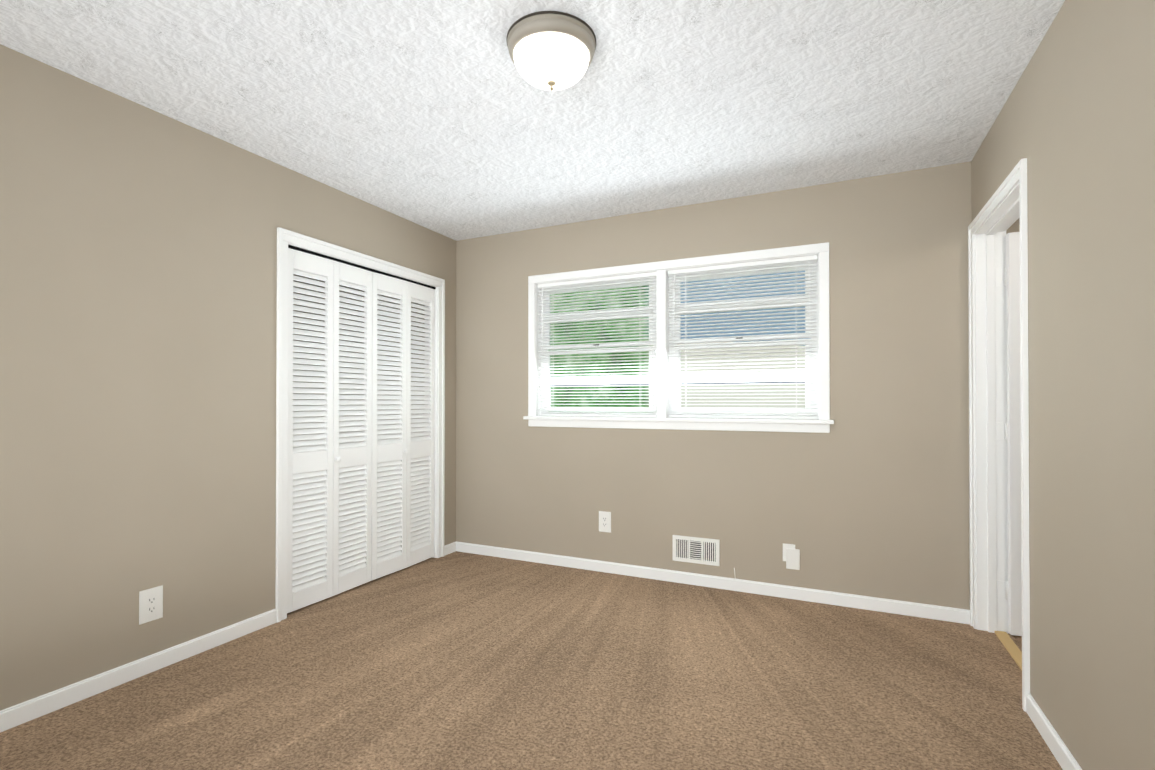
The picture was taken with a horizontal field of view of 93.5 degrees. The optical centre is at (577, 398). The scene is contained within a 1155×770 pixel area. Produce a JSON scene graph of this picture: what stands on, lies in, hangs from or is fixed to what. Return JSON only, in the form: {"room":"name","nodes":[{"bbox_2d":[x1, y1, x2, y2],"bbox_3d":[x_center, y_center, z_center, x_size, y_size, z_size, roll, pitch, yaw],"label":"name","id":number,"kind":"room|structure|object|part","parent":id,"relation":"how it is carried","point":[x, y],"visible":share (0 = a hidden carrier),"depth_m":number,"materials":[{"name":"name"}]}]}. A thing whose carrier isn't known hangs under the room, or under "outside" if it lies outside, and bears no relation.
{"room":"empty bedroom","nodes":[
{"label":"empty bedroom","id":0,"kind":"room"},
{"bbox_2d":[0,44,455,710],"bbox_3d":[-1.844,-0.036,2.512,0.120,2.440,4.190,0,0,25],"label":"wall","id":1,"kind":"structure","parent":0,"point":[138,278],"depth_m":2.30,"materials":[{"name":"paint"}]},
{"bbox_2d":[0,609,276,732],"bbox_3d":[-2.101,1.142,1.795,0.014,0.074,2.387,0,0,25],"label":"baseboard","id":2,"kind":"structure","parent":1,"relation":"attached to","point":[30,710],"depth_m":2.25,"materials":[{"name":"white wood"}]},
{"bbox_2d":[139,585,162,624],"bbox_3d":[-1.845,0.893,2.352,0.008,0.140,0.088,0,0,25],"label":"outlet","id":3,"kind":"object","parent":1,"relation":"attached to","point":[151,604],"visible":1,"depth_m":2.35,"materials":[{"name":"white plastic"}]},
{"bbox_2d":[287,248,408,612],"bbox_3d":[-1.390,0.176,3.373,0.065,1.999,0.914,0,0,25],"label":"door","id":4,"kind":"structure","parent":1,"relation":"in","point":[309,524],"depth_m":3.10,"materials":[{"name":"white wood"}]},
{"bbox_3d":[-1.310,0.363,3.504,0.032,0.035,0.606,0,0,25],"label":"bifold louver door knob","id":5,"kind":"part","parent":4,"relation":"part of","materials":[{"name":"white wood"}]},
{"bbox_2d":[333,261,371,595],"bbox_3d":[-1.404,0.176,3.380,0.034,1.999,0.304,0,0,25],"label":"door","id":6,"kind":"structure","parent":1,"relation":"in","point":[352,490],"depth_m":3.37,"materials":[{"name":"white wood"}]},
{"bbox_2d":[275,227,444,622],"bbox_3d":[-1.359,0.142,3.529,0.139,2.098,1.371,0,0,25],"label":"trim","id":7,"kind":"structure","parent":1,"relation":"attached to","point":[285,238],"depth_m":3.01,"materials":[{"name":"white wood"}]},
{"bbox_2d":[288,245,435,288],"bbox_3d":[-1.346,-0.831,3.530,0.048,0.014,1.231,0,0,25],"label":"track rail","id":8,"kind":"object","parent":1,"relation":"attached to","point":[342,261],"visible":0.43,"depth_m":3.39,"materials":[{"name":"black"}]},
{"bbox_2d":[371,272,406,579],"bbox_3d":[-1.272,0.178,3.658,0.038,1.999,0.304,0,0,25],"label":"door","id":9,"kind":"structure","parent":1,"relation":"in","point":[388,524],"depth_m":3.65,"materials":[{"name":"white wood"}]},
{"bbox_2d":[406,281,434,567],"bbox_3d":[-1.143,0.180,3.934,0.038,1.999,0.304,0,0,25],"label":"door","id":10,"kind":"structure","parent":1,"relation":"in","point":[420,503],"depth_m":3.93,"materials":[{"name":"white wood"}]},
{"bbox_2d":[293,274,381,446],"bbox_3d":[-1.823,-0.028,3.622,0.780,2.440,1.920,0,0,25],"label":"louvers","id":11,"kind":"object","parent":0,"point":[323,337],"depth_m":4.07,"materials":[{"name":"white wood"}]},
{"bbox_2d":[0,551,1062,769],"bbox_3d":[-0.113,1.229,1.697,5.500,0.100,4.190,0,0,25],"label":"floor","id":12,"kind":"structure","parent":0,"point":[456,660],"depth_m":2.20,"materials":[{"name":"carpet"}]},
{"bbox_2d":[0,0,1064,240],"bbox_3d":[-0.113,-1.311,1.714,5.500,0.100,4.190,0,0,25],"label":"ceiling","id":13,"kind":"structure","parent":0,"point":[444,118],"depth_m":2.21,"materials":[{"name":"white paint"}]},
{"bbox_2d":[506,11,595,67],"bbox_3d":[-0.092,-1.233,1.925,0.317,0.054,0.317,0,0,25],"label":"pan","id":14,"kind":"object","parent":13,"relation":"attached to","point":[525,26],"visible":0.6,"depth_m":1.80,"materials":[{"name":"silver metal"}]},
{"bbox_2d":[514,32,588,90],"bbox_3d":[-0.092,-1.165,1.924,0.268,0.094,0.268,0,0,25],"label":"dome ceiling light","id":15,"kind":"object","parent":14,"relation":"attached to","point":[542,59],"visible":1,"depth_m":1.85,"materials":[{"name":"white glass"}]},
{"bbox_2d":[547,80,555,90],"bbox_3d":[-0.092,-1.107,1.924,0.030,0.031,0.030,0,0,25],"label":"finial","id":16,"kind":"object","parent":15,"relation":"attached to","point":[551,83],"visible":1,"depth_m":1.92,"materials":[{"name":"gold metal"}]},
{"bbox_2d":[382,161,1019,609],"bbox_3d":[0.747,-0.029,3.550,5.500,2.440,0.120,0,0,25],"label":"wall","id":17,"kind":"structure","parent":0,"point":[868,495],"depth_m":3.26,"materials":[{"name":"paint"}]},
{"bbox_2d":[599,511,610,532],"bbox_3d":[0.188,0.847,3.734,0.088,0.140,0.008,0,0,25],"label":"outlet","id":18,"kind":"object","parent":17,"relation":"attached to","point":[604,521],"visible":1,"depth_m":3.73,"materials":[{"name":"white plastic"}]},
{"bbox_2d":[523,416,833,432],"bbox_3d":[0.556,0.164,3.577,2.050,0.076,0.110,0,0,25],"label":"window sill","id":19,"kind":"structure","parent":17,"relation":"attached to","point":[777,425],"depth_m":3.47,"materials":[{"name":"white wood"}]},
{"bbox_2d":[528,242,829,419],"bbox_3d":[0.576,-0.377,3.623,2.006,1.048,0.136,0,0,25],"label":"window","id":20,"kind":"structure","parent":17,"relation":"in","point":[661,269],"depth_m":3.56,"materials":[{"name":"white wood"}]},
{"bbox_2d":[538,272,656,416],"bbox_3d":[0.120,-0.358,3.802,0.901,0.964,0.036,0,0,25],"label":"window blind","id":21,"kind":"object","parent":20,"relation":"attached to","point":[621,278],"visible":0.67,"depth_m":3.79,"materials":[{"name":"white plastic"}]},
{"bbox_3d":[0.146,-0.357,3.858,0.913,0.970,0.050,0,0,25],"label":"window sash","id":22,"kind":"part","parent":20,"relation":"part of","materials":[{"name":"white plastic"}]},
{"bbox_2d":[668,255,816,418],"bbox_3d":[1.006,-0.361,3.390,0.901,0.964,0.036,0,0,25],"label":"window blind","id":23,"kind":"object","parent":20,"relation":"attached to","point":[750,265],"visible":0.85,"depth_m":3.38,"materials":[{"name":"white plastic"}]},
{"bbox_3d":[1.032,-0.360,3.445,0.913,0.970,0.050,0,0,25],"label":"window sash","id":24,"kind":"part","parent":20,"relation":"part of","materials":[{"name":"white plastic"}]},
{"bbox_2d":[673,535,719,565],"bbox_3d":[0.754,0.969,3.468,0.300,0.165,0.010,0,0,25],"label":"air vent","id":25,"kind":"object","parent":17,"relation":"in","point":[698,550],"visible":1,"depth_m":3.46,"materials":[{"name":"white plastic"}]},
{"bbox_2d":[452,541,969,623],"bbox_3d":[0.560,1.154,3.555,3.350,0.074,0.014,0,0,25],"label":"baseboard","id":26,"kind":"structure","parent":17,"relation":"attached to","point":[950,614],"depth_m":3.35,"materials":[{"name":"white wood"}]},
{"bbox_2d":[783,543,799,569],"bbox_3d":[1.269,0.939,3.227,0.095,0.145,0.013,0,0,25],"label":"outlet cover","id":27,"kind":"object","parent":17,"relation":"attached to","point":[791,555],"visible":1,"depth_m":3.22,"materials":[{"name":"white plastic"}]},
{"bbox_2d":[971,0,1154,769],"bbox_3d":[1.301,-0.046,1.047,0.120,2.440,4.190,0,0,25],"label":"wall","id":28,"kind":"structure","parent":0,"point":[1074,123],"depth_m":1.56,"materials":[{"name":"paint"}]},
{"bbox_2d":[968,158,1029,711],"bbox_3d":[1.940,0.138,2.425,0.151,2.092,0.884,0,0,25],"label":"door frame","id":29,"kind":"structure","parent":28,"relation":"attached to","point":[1003,210],"depth_m":2.75,"materials":[{"name":"white wood"}]},
{"bbox_2d":[1006,232,1021,635],"bbox_3d":[2.507,0.172,2.580,0.755,2.000,0.038,0,0,21],"label":"hall door","id":30,"kind":"structure","parent":29,"relation":"in","point":[1013,433],"depth_m":2.69,"materials":[{"name":"white wood"}]},
{"bbox_2d":[994,631,1021,670],"bbox_3d":[1.975,1.177,2.401,0.050,0.013,0.752,0,0,25],"label":"door threshold sill","id":31,"kind":"structure","parent":28,"relation":"attached to","point":[1011,647],"depth_m":2.57,"materials":[{"name":"brown wood"}]},
{"bbox_2d":[1026,693,1081,769],"bbox_3d":[1.057,1.135,0.674,0.014,0.074,3.021,0,0,25],"label":"baseboard","id":32,"kind":"structure","parent":28,"relation":"attached to","point":[1058,748],"depth_m":1.82,"materials":[{"name":"white wood"}]},
{"label":"outside","id":33,"kind":"structure","parent":0,"visible":0},
{"bbox_2d":[548,271,810,413],"bbox_3d":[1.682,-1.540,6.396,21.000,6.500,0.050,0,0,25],"label":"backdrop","id":34,"kind":"structure","parent":33,"point":[745,392],"depth_m":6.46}
]}

